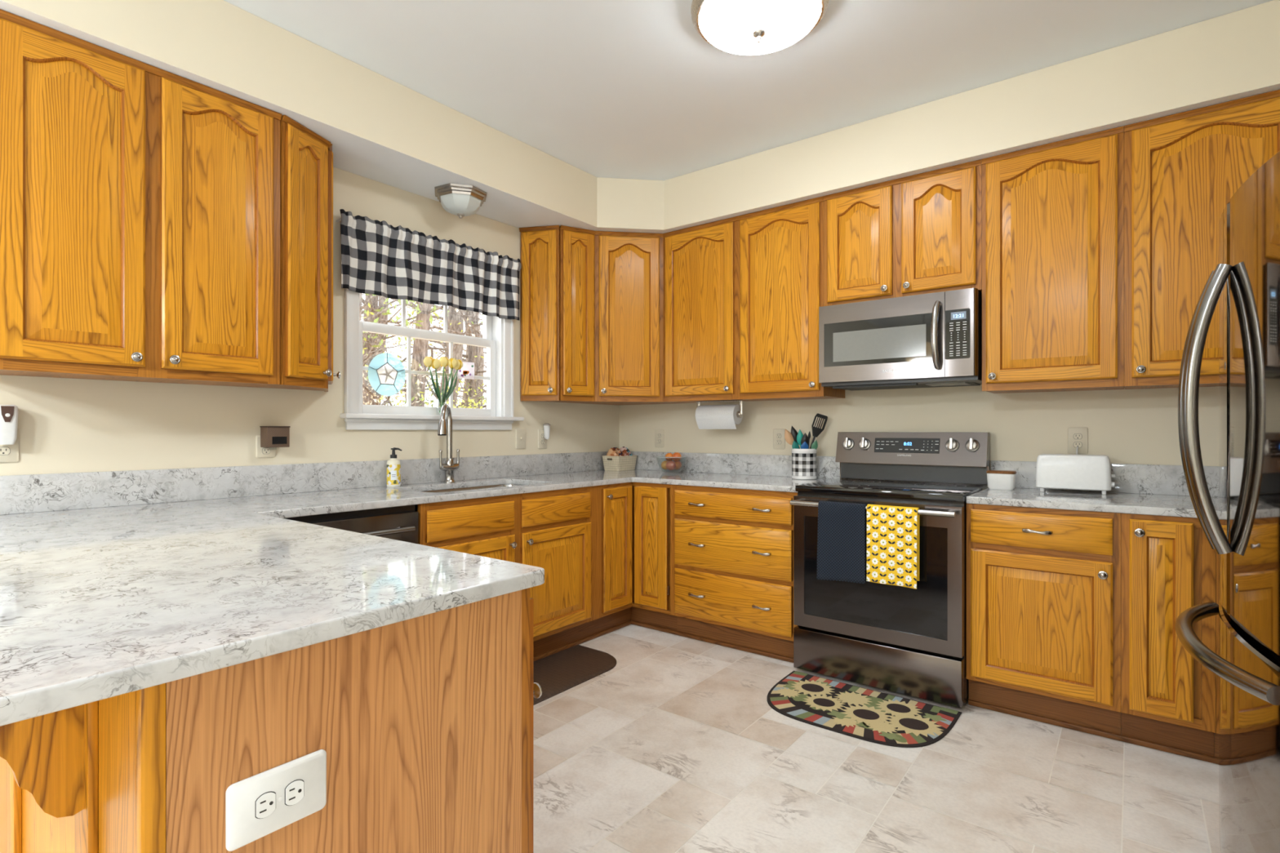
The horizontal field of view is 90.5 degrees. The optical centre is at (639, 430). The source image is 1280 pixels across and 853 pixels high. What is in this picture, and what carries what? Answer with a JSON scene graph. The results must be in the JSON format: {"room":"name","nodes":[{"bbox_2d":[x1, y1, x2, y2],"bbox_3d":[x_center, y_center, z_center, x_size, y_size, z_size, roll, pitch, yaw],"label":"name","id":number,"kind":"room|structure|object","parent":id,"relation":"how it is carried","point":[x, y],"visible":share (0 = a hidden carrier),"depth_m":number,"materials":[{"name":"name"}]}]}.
{"room":"kitchen","nodes":[
{"label":"kitchen","id":0,"kind":"room"},
{"bbox_2d":[0,166,618,475],"bbox_3d":[-1.383,-0.175,3.248,0.140,2.785,4.070,0,0,38],"label":"wall","id":1,"kind":"structure","parent":0,"point":[65,425],"depth_m":2.84,"materials":[{"name":"beige paint"}]},
{"bbox_2d":[0,404,18,444],"bbox_3d":[-2.119,-0.019,2.122,0.055,0.133,0.056,0,0,38],"label":"air freshener","id":2,"kind":"object","parent":1,"relation":"attached to","point":[8,413],"visible":1,"depth_m":2.11,"materials":[{"name":"white plastic"}]},
{"bbox_2d":[0,427,19,462],"bbox_3d":[-2.147,0.050,2.140,0.008,0.118,0.080,0,0,38],"label":"outlet","id":3,"kind":"object","parent":1,"relation":"attached to","point":[8,453],"visible":0.45,"depth_m":2.15,"materials":[{"name":"beige plastic"}]},
{"bbox_2d":[0,447,10,455],"bbox_3d":[-2.145,0.070,2.138,0.003,0.027,0.035,0,0,38],"label":"receptacle","id":4,"kind":"object","parent":3,"relation":"attached to","point":[3,451],"depth_m":2.14,"materials":[{"name":"beige plastic"}]},
{"bbox_2d":[0,8,281,386],"bbox_3d":[-1.797,-0.720,2.285,0.379,1.074,0.830,0,0,38],"label":"upper cabinet","id":5,"kind":"object","parent":1,"relation":"attached to","point":[140,202],"visible":1,"depth_m":2.14,"materials":[{"name":"brown wood"}]},
{"bbox_2d":[255,435,275,457],"bbox_3d":[-1.644,0.070,2.790,0.008,0.100,0.080,0,0,38],"label":"outlet","id":6,"kind":"object","parent":1,"relation":"attached to","point":[260,452],"visible":0.47,"depth_m":2.78,"materials":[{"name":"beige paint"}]},
{"bbox_2d":[262,447,270,453],"bbox_3d":[-1.642,0.090,2.788,0.003,0.027,0.035,0,0,38],"label":"receptacle","id":7,"kind":"object","parent":6,"relation":"attached to","point":[264,450],"depth_m":2.79,"materials":[{"name":"beige paint"}]},
{"bbox_2d":[259,426,290,447],"bbox_3d":[-1.597,0.033,2.777,0.074,0.104,0.096,0,0,38],"label":"wax warmer","id":8,"kind":"object","parent":6,"relation":"attached to","point":[270,436],"visible":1,"depth_m":2.75,"materials":[{"name":"black ceramic"}]},
{"bbox_2d":[250,115,341,391],"bbox_3d":[-1.444,-0.720,2.769,0.349,1.074,0.364,0,0,38],"label":"upper cabinet","id":9,"kind":"object","parent":1,"relation":"attached to","point":[306,157],"visible":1,"depth_m":2.62,"materials":[{"name":"brown wood"}]},
{"bbox_2d":[0,451,839,515],"bbox_3d":[-0.636,0.218,2.720,1.684,0.131,3.748,0,0,38],"label":"backsplash","id":10,"kind":"structure","parent":1,"relation":"attached to","point":[27,493],"depth_m":2.86,"materials":[{"name":"stone"}]},
{"bbox_2d":[336,208,521,319],"bbox_3d":[-1.089,-0.860,3.452,0.075,0.382,1.120,0,0,38],"label":"valance","id":11,"kind":"object","parent":1,"relation":"attached to","point":[378,258],"visible":1,"depth_m":3.36,"materials":[{"name":"black fabric"}]},
{"bbox_2d":[340,288,524,430],"bbox_3d":[-1.133,-0.506,3.522,0.197,1.007,1.120,0,0,38],"label":"window","id":12,"kind":"structure","parent":1,"relation":"in","point":[498,333],"depth_m":3.45,"materials":[{"name":"white paint"}]},
{"bbox_2d":[368,352,405,395],"bbox_3d":[-1.309,-0.290,3.291,0.012,0.224,0.210,0,0,38],"label":"suncatcher","id":13,"kind":"object","parent":12,"relation":"attached to","point":[386,372],"visible":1,"depth_m":3.29,"materials":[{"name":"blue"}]},
{"bbox_2d":[457,361,474,379],"bbox_3d":[-1.008,-0.349,3.685,0.004,0.098,0.114,0,0,38],"label":"suncatcher","id":14,"kind":"object","parent":12,"relation":"attached to","point":[467,371],"visible":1,"depth_m":3.69,"materials":[{"name":"white glass"}]},
{"bbox_2d":[459,364,473,376],"bbox_3d":[-1.008,-0.346,3.684,0.002,0.073,0.099,0,0,38],"label":"flower","id":15,"kind":"object","parent":14,"relation":"on","point":[466,370],"depth_m":3.69,"materials":[{"name":"white plant"}]},
{"bbox_3d":[-1.092,-0.155,3.496,0.066,0.146,0.066,0,0,38],"label":"vase","id":16,"kind":"object","parent":12,"relation":"on","visible":0},
{"bbox_2d":[423,355,441,407],"bbox_3d":[-1.117,-0.248,3.450,0.056,0.300,0.130,0,0,38],"label":"tulip","id":17,"kind":"object","parent":16,"relation":"in","point":[428,361],"visible":0.98,"depth_m":3.41,"materials":[{"name":"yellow plant"}]},
{"bbox_2d":[431,358,441,406],"bbox_3d":[-1.110,-0.243,3.456,0.056,0.290,0.101,0,0,-10],"label":"tulip","id":18,"kind":"object","parent":16,"relation":"in","point":[436,363],"visible":0.99,"depth_m":3.43,"materials":[{"name":"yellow plant"}]},
{"bbox_2d":[439,356,448,406],"bbox_3d":[-1.087,-0.253,3.517,0.056,0.309,0.056,0,0,21],"label":"tulip","id":19,"kind":"object","parent":16,"relation":"in","point":[444,361],"visible":0.89,"depth_m":3.50,"materials":[{"name":"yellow plant"}]},
{"bbox_2d":[442,358,457,404],"bbox_3d":[-1.055,-0.249,3.515,0.056,0.303,0.096,0,0,38],"label":"tulip","id":20,"kind":"object","parent":16,"relation":"in","point":[452,362],"visible":0.98,"depth_m":3.51,"materials":[{"name":"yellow plant"}]},
{"bbox_2d":[439,359,462,412],"bbox_3d":[-1.050,-0.248,3.535,0.056,0.300,0.143,0,0,38],"label":"tulip","id":21,"kind":"object","parent":16,"relation":"in","point":[460,365],"visible":0.71,"depth_m":3.55,"materials":[{"name":"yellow plant"}]},
{"bbox_2d":[515,428,525,448],"bbox_3d":[-0.740,0.052,3.953,0.014,0.127,0.080,0,0,38],"label":"light switch","id":22,"kind":"object","parent":1,"relation":"attached to","point":[520,433],"visible":1,"depth_m":3.95,"materials":[{"name":"beige plastic"}]},
{"bbox_2d":[537,429,546,448],"bbox_3d":[-0.627,0.055,4.102,0.008,0.127,0.080,0,0,38],"label":"outlet","id":23,"kind":"object","parent":1,"relation":"attached to","point":[542,442],"visible":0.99,"depth_m":4.09,"materials":[{"name":"beige plastic"}]},
{"bbox_2d":[542,423,550,439],"bbox_3d":[-0.601,0.006,4.097,0.048,0.102,0.048,0,0,38],"label":"air freshener","id":24,"kind":"object","parent":23,"relation":"attached to","point":[546,426],"visible":1,"depth_m":4.08,"materials":[{"name":"white plastic"}]},
{"bbox_2d":[519,225,595,402],"bbox_3d":[-0.513,-0.720,3.972,0.349,1.074,0.352,0,0,38],"label":"upper cabinet","id":25,"kind":"object","parent":1,"relation":"attached to","point":[557,263],"visible":1,"depth_m":3.91,"materials":[{"name":"brown wood"}]},
{"bbox_2d":[0,0,1279,233],"bbox_3d":[0.240,-1.412,1.946,4.019,0.309,3.899,0,0,38],"label":"soffit","id":26,"kind":"structure","parent":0,"point":[378,128],"depth_m":2.78,"materials":[{"name":"beige paint"}]},
{"bbox_2d":[434,182,487,218],"bbox_3d":[-0.950,-1.190,3.366,0.264,0.134,0.264,0,0,28],"label":"soffit light","id":27,"kind":"object","parent":26,"relation":"attached to","point":[459,200],"visible":1,"depth_m":3.29,"materials":[{"name":"white glass"}]},
{"bbox_2d":[223,0,1272,180],"bbox_3d":[-0.384,-1.618,0.356,5.260,0.100,7.420,0,0,38],"label":"ceiling","id":28,"kind":"structure","parent":0,"point":[620,89],"depth_m":2.68,"materials":[{"name":"white paint"}]},
{"bbox_2d":[690,0,829,55],"bbox_3d":[0.437,-1.496,2.332,0.500,0.142,0.500,0,0,38],"label":"ceiling light","id":29,"kind":"object","parent":28,"relation":"attached to","point":[738,27],"visible":1,"depth_m":2.30,"materials":[{"name":"white glass"}]},
{"bbox_2d":[533,624,1221,852],"bbox_3d":[-0.372,1.222,0.372,5.396,0.050,7.596,0,0,38],"label":"floor","id":30,"kind":"structure","parent":0,"point":[679,746],"depth_m":2.18,"materials":[{"name":"tile"}]},
{"bbox_2d":[0,587,542,852],"bbox_3d":[-1.247,0.755,1.559,1.942,0.880,0.936,0,0,38],"label":"base cabinet","id":31,"kind":"object","parent":30,"relation":"on","point":[424,724],"visible":0.7,"depth_m":1.00,"materials":[{"name":"brown wood"}]},
{"bbox_2d":[225,749,326,851],"bbox_3d":[-0.517,0.528,0.911,0.008,0.090,0.135,0,0,38],"label":"outlet","id":32,"kind":"object","parent":31,"relation":"attached to","point":[258,806],"visible":1,"depth_m":0.90,"materials":[{"name":"white plastic"}]},
{"bbox_2d":[254,791,275,818],"bbox_3d":[-0.527,0.528,0.894,0.003,0.035,0.027,0,0,38],"label":"receptacle","id":33,"kind":"object","parent":32,"relation":"attached to","point":[264,801],"depth_m":0.89,"materials":[{"name":"white plastic"}]},
{"bbox_2d":[284,779,304,805],"bbox_3d":[-0.503,0.528,0.924,0.003,0.035,0.027,0,0,38],"label":"receptacle","id":34,"kind":"object","parent":32,"relation":"attached to","point":[294,788],"depth_m":0.92,"materials":[{"name":"white plastic"}]},
{"bbox_2d":[0,451,839,726],"bbox_3d":[-0.486,0.233,2.603,2.066,0.162,3.748,0,0,38],"label":"countertop","id":35,"kind":"structure","parent":31,"relation":"on","point":[113,584],"depth_m":1.38,"materials":[{"name":"stone"}]},
{"bbox_2d":[386,447,402,487],"bbox_3d":[-1.242,0.184,3.198,0.066,0.197,0.066,0,0,38],"label":"soap bottle","id":36,"kind":"object","parent":35,"relation":"on","point":[393,465],"visible":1,"depth_m":3.17,"materials":[{"name":"plastic"}]},
{"bbox_2d":[437,403,459,482],"bbox_3d":[-1.045,0.069,3.414,0.081,0.428,0.209,0,0,7],"label":"faucet","id":37,"kind":"object","parent":35,"relation":"on","point":[449,467],"visible":1,"depth_m":3.44,"materials":[{"name":"silver metal"}]},
{"bbox_2d":[414,484,521,511],"bbox_3d":[-0.845,0.413,3.293,0.415,0.198,0.790,0,0,38],"label":"sink","id":38,"kind":"object","parent":35,"relation":"in","point":[504,485],"visible":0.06,"depth_m":3.48,"materials":[{"name":"silver metal"}]},
{"bbox_2d":[601,455,636,471],"bbox_3d":[-0.145,0.231,4.524,0.160,0.104,0.224,0,0,38],"label":"basket","id":39,"kind":"object","parent":35,"relation":"on","point":[627,462],"visible":0.93,"depth_m":4.45,"materials":[{"name":"beige wicker"}]},
{"bbox_2d":[606,448,618,456],"bbox_3d":[-0.191,0.182,4.464,0.100,0.122,0.047,0,0,30],"label":"pack","id":40,"kind":"object","parent":39,"relation":"in","point":[612,451],"visible":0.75,"depth_m":4.45},
{"bbox_2d":[619,446,628,456],"bbox_3d":[-0.126,0.176,4.538,0.096,0.122,0.046,0,0,30],"label":"pack","id":41,"kind":"object","parent":39,"relation":"in","point":[624,450],"visible":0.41,"depth_m":4.52},
{"bbox_2d":[655,456,687,473],"bbox_3d":[0.210,0.229,4.247,0.213,0.108,0.213,0,0,38],"label":"fruit bowl","id":42,"kind":"object","parent":35,"relation":"on","point":[655,456],"visible":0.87,"depth_m":4.23,"materials":[{"name":"clear glass"}]},
{"bbox_2d":[665,452,672,461],"bbox_3d":[0.199,0.178,4.274,0.059,0.058,0.059,0,0,29],"label":"fruit","id":43,"kind":"object","parent":42,"relation":"in","point":[668,455],"visible":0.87,"depth_m":4.25,"materials":[{"name":"orange food"}]},
{"bbox_2d":[666,461,675,470],"bbox_3d":[0.204,0.232,4.207,0.067,0.066,0.067,0,0,30],"label":"fruit","id":44,"kind":"object","parent":42,"relation":"in","point":[670,465],"visible":1,"depth_m":4.18,"materials":[{"name":"red food"}]},
{"bbox_2d":[671,452,681,462],"bbox_3d":[0.245,0.176,4.236,0.065,0.064,0.065,0,0,28],"label":"fruit","id":45,"kind":"object","parent":42,"relation":"in","point":[676,454],"visible":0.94,"depth_m":4.21,"materials":[{"name":"orange food"}]},
{"bbox_2d":[791,448,817,479],"bbox_3d":[0.959,0.194,3.708,0.144,0.177,0.144,0,0,38],"label":"utensil crock","id":46,"kind":"object","parent":35,"relation":"on","point":[803,460],"visible":0.97,"depth_m":3.65,"materials":[{"name":"white ceramic"}]},
{"bbox_2d":[784,429,794,444],"bbox_3d":[0.915,0.133,3.716,0.134,0.285,0.022,0,0,14],"label":"wooden spoon","id":47,"kind":"object","parent":46,"relation":"in","point":[788,437],"visible":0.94,"depth_m":3.72,"materials":[{"name":"brown wood"}]},
{"bbox_2d":[791,426,799,448],"bbox_3d":[0.937,0.123,3.720,0.102,0.303,0.020,0,0,14],"label":"spoon","id":48,"kind":"object","parent":46,"relation":"in","point":[794,433],"visible":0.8,"depth_m":3.72,"materials":[{"name":"black plastic"}]},
{"bbox_2d":[796,429,803,448],"bbox_3d":[0.937,0.133,3.686,0.049,0.281,0.024,0,0,-21],"label":"spatula","id":49,"kind":"object","parent":46,"relation":"in","point":[800,435],"visible":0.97,"depth_m":3.68,"materials":[{"name":"teal plastic"}]},
{"bbox_2d":[800,432,808,444],"bbox_3d":[0.959,0.144,3.678,0.045,0.261,0.056,0,0,38],"label":"spoon","id":50,"kind":"object","parent":46,"relation":"in","point":[805,438],"visible":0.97,"depth_m":3.66,"materials":[{"name":"black plastic"}]},
{"bbox_2d":[809,413,827,448],"bbox_3d":[1.011,0.088,3.693,0.156,0.374,0.026,0,0,16],"label":"turner","id":51,"kind":"object","parent":46,"relation":"in","point":[816,431],"visible":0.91,"depth_m":3.69,"materials":[{"name":"black plastic"}]},
{"bbox_2d":[284,504,417,543],"bbox_3d":[-1.331,0.756,2.613,0.639,0.878,0.596,0,0,38],"label":"dishwasher","id":52,"kind":"object","parent":30,"relation":"on","point":[399,522],"visible":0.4,"depth_m":2.54,"materials":[{"name":"black metal"}]},
{"bbox_2d":[417,485,599,657],"bbox_3d":[-0.800,0.756,3.338,0.651,0.881,1.163,0,0,38],"label":"base cabinet","id":53,"kind":"object","parent":30,"relation":"on","point":[557,531],"visible":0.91,"depth_m":3.28,"materials":[{"name":"brown wood"}]},
{"bbox_2d":[533,644,616,705],"bbox_3d":[-0.481,1.189,3.040,0.370,0.016,0.925,0,0,38],"label":"floor mat","id":54,"kind":"object","parent":30,"relation":"on","point":[557,673],"visible":0.56,"depth_m":3.15,"materials":[{"name":"brown rubber"}]},
{"bbox_2d":[533,621,631,662],"bbox_3d":[-0.513,1.186,3.330,0.014,0.021,1.485,0,0,38],"label":"trim","id":55,"kind":"structure","parent":30,"relation":"on","point":[626,624],"depth_m":3.56,"materials":[{"name":"brown wood"}]},
{"bbox_2d":[593,482,676,634],"bbox_3d":[-0.072,0.756,4.070,0.885,0.881,0.885,0,0,38],"label":"base cabinet","id":56,"kind":"object","parent":30,"relation":"on","point":[636,517],"visible":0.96,"depth_m":3.75,"materials":[{"name":"brown wood"}]},
{"bbox_2d":[630,620,793,662],"bbox_3d":[0.386,1.186,3.582,1.128,0.021,0.014,0,0,38],"label":"trim","id":57,"kind":"structure","parent":30,"relation":"on","point":[635,623],"depth_m":3.54,"materials":[{"name":"brown wood"}]},
{"bbox_2d":[671,484,797,657],"bbox_3d":[0.665,0.756,3.661,0.783,0.881,0.649,0,0,38],"label":"base cabinet","id":58,"kind":"object","parent":30,"relation":"on","point":[732,549],"visible":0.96,"depth_m":3.42,"materials":[{"name":"brown wood"}]},
{"bbox_2d":[766,671,961,747],"bbox_3d":[0.911,1.193,2.721,0.756,0.008,0.490,0,0,38],"label":"rug","id":59,"kind":"object","parent":30,"relation":"on","point":[865,714],"visible":1,"depth_m":2.68,"materials":[{"name":"multicoloured fabric"}]},
{"bbox_2d":[776,688,897,733],"bbox_3d":[0.826,1.189,2.709,0.466,0.001,0.404,0,0,8],"label":"print","id":60,"kind":"object","parent":59,"relation":"on","point":[855,711],"depth_m":2.72},
{"bbox_2d":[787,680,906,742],"bbox_3d":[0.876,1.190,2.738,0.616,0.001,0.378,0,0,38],"label":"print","id":61,"kind":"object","parent":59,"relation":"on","point":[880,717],"depth_m":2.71,"materials":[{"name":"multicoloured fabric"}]},
{"bbox_2d":[782,680,946,739],"bbox_3d":[0.919,1.189,2.721,0.687,0.001,0.389,0,0,38],"label":"print","id":62,"kind":"object","parent":59,"relation":"on","point":[837,714],"depth_m":2.64},
{"bbox_2d":[790,431,989,707],"bbox_3d":[1.242,0.593,3.145,0.758,1.168,0.730,0,0,38],"label":"range","id":63,"kind":"object","parent":30,"relation":"on","point":[899,639],"visible":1,"depth_m":2.96,"materials":[{"name":"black metal"}]},
{"bbox_2d":[816,500,866,583],"bbox_3d":[0.934,0.516,2.932,0.226,0.368,0.051,0,0,38],"label":"dish towel","id":64,"kind":"object","parent":63,"relation":"hanging from","point":[842,535],"visible":0.99,"depth_m":2.92,"materials":[{"name":"fabric"}]},
{"bbox_2d":[795,478,988,502],"bbox_3d":[1.257,0.288,3.164,0.758,0.031,0.606,0,0,38],"label":"cooktop","id":65,"kind":"object","parent":63,"relation":"in","point":[898,490],"depth_m":3.04,"materials":[{"name":"black glass"}]},
{"bbox_2d":[866,504,919,589],"bbox_3d":[1.111,0.506,2.795,0.215,0.346,0.052,0,0,38],"label":"dish towel","id":66,"kind":"object","parent":63,"relation":"hanging from","point":[892,531],"visible":1,"depth_m":2.78,"materials":[{"name":"yellow fabric"}]},
{"bbox_2d":[875,440,938,450],"bbox_3d":[1.415,0.080,3.373,0.316,0.050,0.012,0,0,38],"label":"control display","id":67,"kind":"object","parent":63,"relation":"attached to","point":[880,445],"depth_m":3.37,"materials":[{"name":"black glass"}]},
{"bbox_2d":[966,503,1120,734],"bbox_3d":[1.786,0.756,2.792,0.531,0.881,0.651,0,0,38],"label":"base cabinet","id":68,"kind":"object","parent":30,"relation":"on","point":[1043,585],"visible":1,"depth_m":2.55,"materials":[{"name":"brown wood"}]},
{"bbox_2d":[966,460,1218,518],"bbox_3d":[2.053,0.233,2.614,1.170,0.162,0.622,0,0,38],"label":"countertop","id":69,"kind":"structure","parent":68,"relation":"on","point":[1158,490],"depth_m":2.75,"materials":[{"name":"stone"}]},
{"bbox_2d":[986,470,1016,489],"bbox_3d":[1.740,0.239,3.056,0.122,0.088,0.082,0,0,38],"label":"box","id":70,"kind":"object","parent":69,"relation":"on","point":[996,479],"visible":1,"depth_m":3.02,"materials":[{"name":"white ceramic"}]},
{"bbox_2d":[1035,446,1115,494],"bbox_3d":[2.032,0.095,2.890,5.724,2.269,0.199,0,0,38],"label":"toaster","id":71,"kind":"object","parent":69,"relation":"on","point":[1055,471],"visible":0.89,"depth_m":2.84,"materials":[{"name":"white plastic"}]},
{"bbox_2d":[968,699,1218,764],"bbox_3d":[1.889,1.186,2.419,1.151,0.021,0.014,0,0,38],"label":"trim","id":72,"kind":"structure","parent":30,"relation":"on","point":[1042,719],"depth_m":2.48,"materials":[{"name":"brown wood"}]},
{"bbox_2d":[1120,513,1215,756],"bbox_3d":[2.102,0.756,2.547,0.267,0.881,0.651,0,0,38],"label":"base cabinet","id":73,"kind":"object","parent":30,"relation":"on","point":[1168,563],"visible":0.97,"depth_m":2.33,"materials":[{"name":"brown wood"}]},
{"bbox_2d":[1213,551,1219,757],"bbox_3d":[2.362,0.756,2.378,0.350,0.881,0.600,0,0,38],"label":"base cabinet","id":74,"kind":"object","parent":30,"relation":"on","point":[1217,599],"visible":0.16,"depth_m":2.25,"materials":[{"name":"brown wood"}]},
{"bbox_2d":[1174,151,1279,852],"bbox_3d":[1.760,0.307,1.402,0.878,1.775,0.908,0,0,34],"label":"refrigerator","id":75,"kind":"object","parent":30,"relation":"on","point":[1245,282],"visible":1,"depth_m":1.47,"materials":[{"name":"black metal"}]},
{"bbox_2d":[618,384,1218,484],"bbox_3d":[1.898,-0.175,3.205,5.100,2.785,0.120,0,0,38],"label":"wall","id":76,"kind":"structure","parent":0,"point":[1140,426],"depth_m":3.27,"materials":[{"name":"beige paint"}]},
{"bbox_2d":[565,231,687,404],"bbox_3d":[-0.096,-0.720,4.258,0.654,1.074,0.654,0,0,38],"label":"upper cabinet","id":77,"kind":"object","parent":76,"relation":"attached to","point":[629,266],"visible":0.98,"depth_m":4.02,"materials":[{"name":"brown wood"}]},
{"bbox_2d":[654,429,664,447],"bbox_3d":[0.136,0.057,4.488,0.080,0.127,0.008,0,0,38],"label":"outlet","id":78,"kind":"object","parent":76,"relation":"attached to","point":[659,433],"visible":1,"depth_m":4.48,"materials":[{"name":"beige plastic"}]},
{"bbox_2d":[662,195,844,403],"bbox_3d":[0.652,-0.720,3.852,1.067,1.074,0.379,0,0,38],"label":"upper cabinet","id":79,"kind":"object","parent":76,"relation":"attached to","point":[744,294],"visible":1,"depth_m":3.69,"materials":[{"name":"brown wood"}]},
{"bbox_2d":[694,400,744,417],"bbox_3d":[0.498,-0.130,3.986,0.330,0.106,0.050,0,0,38],"label":"paper towel holder","id":80,"kind":"object","parent":79,"relation":"attached to","point":[740,414],"visible":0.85,"depth_m":3.90,"materials":[{"name":"silver metal"}]},
{"bbox_2d":[695,404,742,429],"bbox_3d":[0.495,-0.084,3.988,0.274,0.153,0.124,0,0,38],"label":"paper towel roll","id":81,"kind":"object","parent":80,"relation":"hanging from","point":[707,416],"visible":0.91,"depth_m":3.94,"materials":[{"name":"paper"}]},
{"bbox_2d":[773,428,785,448],"bbox_3d":[0.860,0.053,3.928,0.080,0.127,0.008,0,0,38],"label":"outlet","id":82,"kind":"object","parent":76,"relation":"attached to","point":[779,440],"visible":1,"depth_m":3.92,"materials":[{"name":"beige plastic"}]},
{"bbox_2d":[822,159,982,306],"bbox_3d":[1.374,-0.956,3.293,0.758,0.601,0.379,0,0,38],"label":"upper cabinet","id":83,"kind":"object","parent":76,"relation":"attached to","point":[920,233],"visible":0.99,"depth_m":3.14,"materials":[{"name":"brown wood"}]},
{"bbox_2d":[818,288,982,390],"bbox_3d":[1.345,-0.438,3.264,0.750,0.431,0.460,0,0,38],"label":"microwave","id":84,"kind":"object","parent":83,"relation":"attached to","point":[930,340],"visible":1,"depth_m":3.11,"materials":[{"name":"silver metal"}]},
{"bbox_2d":[949,321,966,355],"bbox_3d":[1.477,-0.425,2.948,0.071,0.155,0.001,0,0,38],"label":"keypad","id":85,"kind":"object","parent":84,"relation":"attached to","point":[957,330],"depth_m":2.95,"materials":[{"name":"plastic"}]},
{"bbox_2d":[981,125,1124,393],"bbox_3d":[1.882,-0.720,2.900,0.525,1.074,0.379,0,0,38],"label":"upper cabinet","id":86,"kind":"object","parent":76,"relation":"attached to","point":[1053,213],"visible":1,"depth_m":2.76,"materials":[{"name":"brown wood"}]},
{"bbox_2d":[1067,426,1088,453],"bbox_3d":[2.066,0.048,2.994,0.080,0.127,0.008,0,0,38],"label":"outlet","id":87,"kind":"object","parent":76,"relation":"attached to","point":[1077,436],"visible":1,"depth_m":2.99,"materials":[{"name":"beige plastic"}]},
{"bbox_2d":[1073,433,1082,439],"bbox_3d":[2.064,0.029,2.992,0.035,0.027,0.003,0,0,38],"label":"receptacle","id":88,"kind":"object","parent":87,"relation":"attached to","point":[1076,436],"depth_m":2.99,"materials":[{"name":"beige plastic"}]},
{"bbox_2d":[1073,441,1082,447],"bbox_3d":[2.064,0.068,2.992,0.035,0.027,0.003,0,0,38],"label":"receptacle","id":89,"kind":"object","parent":87,"relation":"attached to","point":[1079,444],"depth_m":2.99,"materials":[{"name":"beige plastic"}]},
{"bbox_2d":[991,460,1218,497],"bbox_3d":[2.238,0.218,2.852,1.170,0.131,0.020,0,0,38],"label":"backsplash","id":90,"kind":"structure","parent":76,"relation":"attached to","point":[1155,479],"depth_m":2.84,"materials":[{"name":"stone"}]},
{"bbox_2d":[1124,89,1279,389],"bbox_3d":[2.304,-0.720,2.573,0.540,1.074,0.379,0,0,38],"label":"upper cabinet","id":91,"kind":"object","parent":76,"relation":"attached to","point":[1182,170],"visible":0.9,"depth_m":2.51,"materials":[{"name":"brown wood"}]},
{"label":"outside","id":92,"kind":"structure","parent":0,"visible":0},
{"bbox_3d":[-8.099,1.872,19.091,29.840,0.150,37.000,0,0,38],"label":"ground","id":93,"kind":"structure","parent":92,"visible":0},
{"bbox_2d":[362,365,434,406],"bbox_3d":[-4.383,0.280,10.306,2.200,3.049,2.025,0,0,5],"label":"shrub","id":94,"kind":"object","parent":93,"relation":"on","point":[420,366],"visible":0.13,"depth_m":10.41,"materials":[{"name":"brown plant"}]},
{"bbox_2d":[361,296,439,405],"bbox_3d":[-6.726,-2.701,14.302,4.277,9.011,4.830,0,0,-29],"label":"tree","id":95,"kind":"object","parent":93,"relation":"on","point":[390,304],"visible":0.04,"depth_m":14.33,"materials":[{"name":"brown plant"}]},
{"bbox_2d":[361,293,466,405],"bbox_3d":[-6.327,-2.697,16.323,4.828,9.023,4.574,0,0,-13],"label":"tree","id":96,"kind":"object","parent":93,"relation":"on","point":[380,315],"visible":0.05,"depth_m":15.94,"materials":[{"name":"brown plant"}]},
{"bbox_2d":[359,293,486,407],"bbox_3d":[-4.282,-2.702,9.440,4.745,9.004,4.647,0,0,-39],"label":"tree","id":97,"kind":"object","parent":93,"relation":"on","point":[361,297],"visible":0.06,"depth_m":8.76,"materials":[{"name":"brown plant"}]},
{"bbox_2d":[361,293,486,407],"bbox_3d":[-4.945,-2.700,12.319,3.958,9.016,3.844,0,0,38],"label":"tree","id":98,"kind":"object","parent":93,"relation":"on","point":[366,348],"visible":0.15,"depth_m":12.06,"materials":[{"name":"brown plant"}]},
{"bbox_2d":[371,293,483,406],"bbox_3d":[-3.941,-2.698,10.671,4.186,9.019,4.494,0,0,38],"label":"tree","id":99,"kind":"object","parent":93,"relation":"on","point":[420,346],"visible":0.14,"depth_m":10.68,"materials":[{"name":"brown plant"}]},
{"bbox_2d":[383,301,486,408],"bbox_3d":[-3.514,-2.696,12.488,3.970,9.033,3.497,0,0,-12],"label":"tree","id":100,"kind":"object","parent":93,"relation":"on","point":[454,319],"visible":0.09,"depth_m":12.27,"materials":[{"name":"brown plant"}]},
{"bbox_2d":[396,302,486,408],"bbox_3d":[-5.280,-2.699,19.185,4.355,9.017,3.991,0,0,-8],"label":"tree","id":101,"kind":"object","parent":93,"relation":"on","point":[435,353],"visible":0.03,"depth_m":19.26,"materials":[{"name":"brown plant"}]},
{"bbox_2d":[411,310,486,408],"bbox_3d":[-3.912,-2.697,13.293,4.420,9.029,4.053,0,0,38],"label":"tree","id":102,"kind":"object","parent":93,"relation":"on","point":[472,351],"visible":0.06,"depth_m":13.45,"materials":[{"name":"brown plant"}]},
{"bbox_2d":[415,382,485,408],"bbox_3d":[-2.950,0.501,10.098,1.954,2.607,1.932,0,0,-2],"label":"shrub","id":103,"kind":"object","parent":93,"relation":"on","point":[472,400],"visible":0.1,"depth_m":10.33,"materials":[{"name":"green plant"}]},
{"bbox_2d":[426,369,486,408],"bbox_3d":[-3.871,0.254,13.066,1.886,3.099,1.952,0,0,-19],"label":"shrub","id":104,"kind":"object","parent":93,"relation":"on","point":[440,370],"visible":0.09,"depth_m":12.97,"materials":[{"name":"brown plant"}]},
{"bbox_2d":[436,306,486,393],"bbox_3d":[-2.333,-2.702,12.059,3.927,9.003,3.678,0,0,17],"label":"tree","id":105,"kind":"object","parent":93,"relation":"on","point":[459,313],"visible":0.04,"depth_m":11.94,"materials":[{"name":"brown plant"}]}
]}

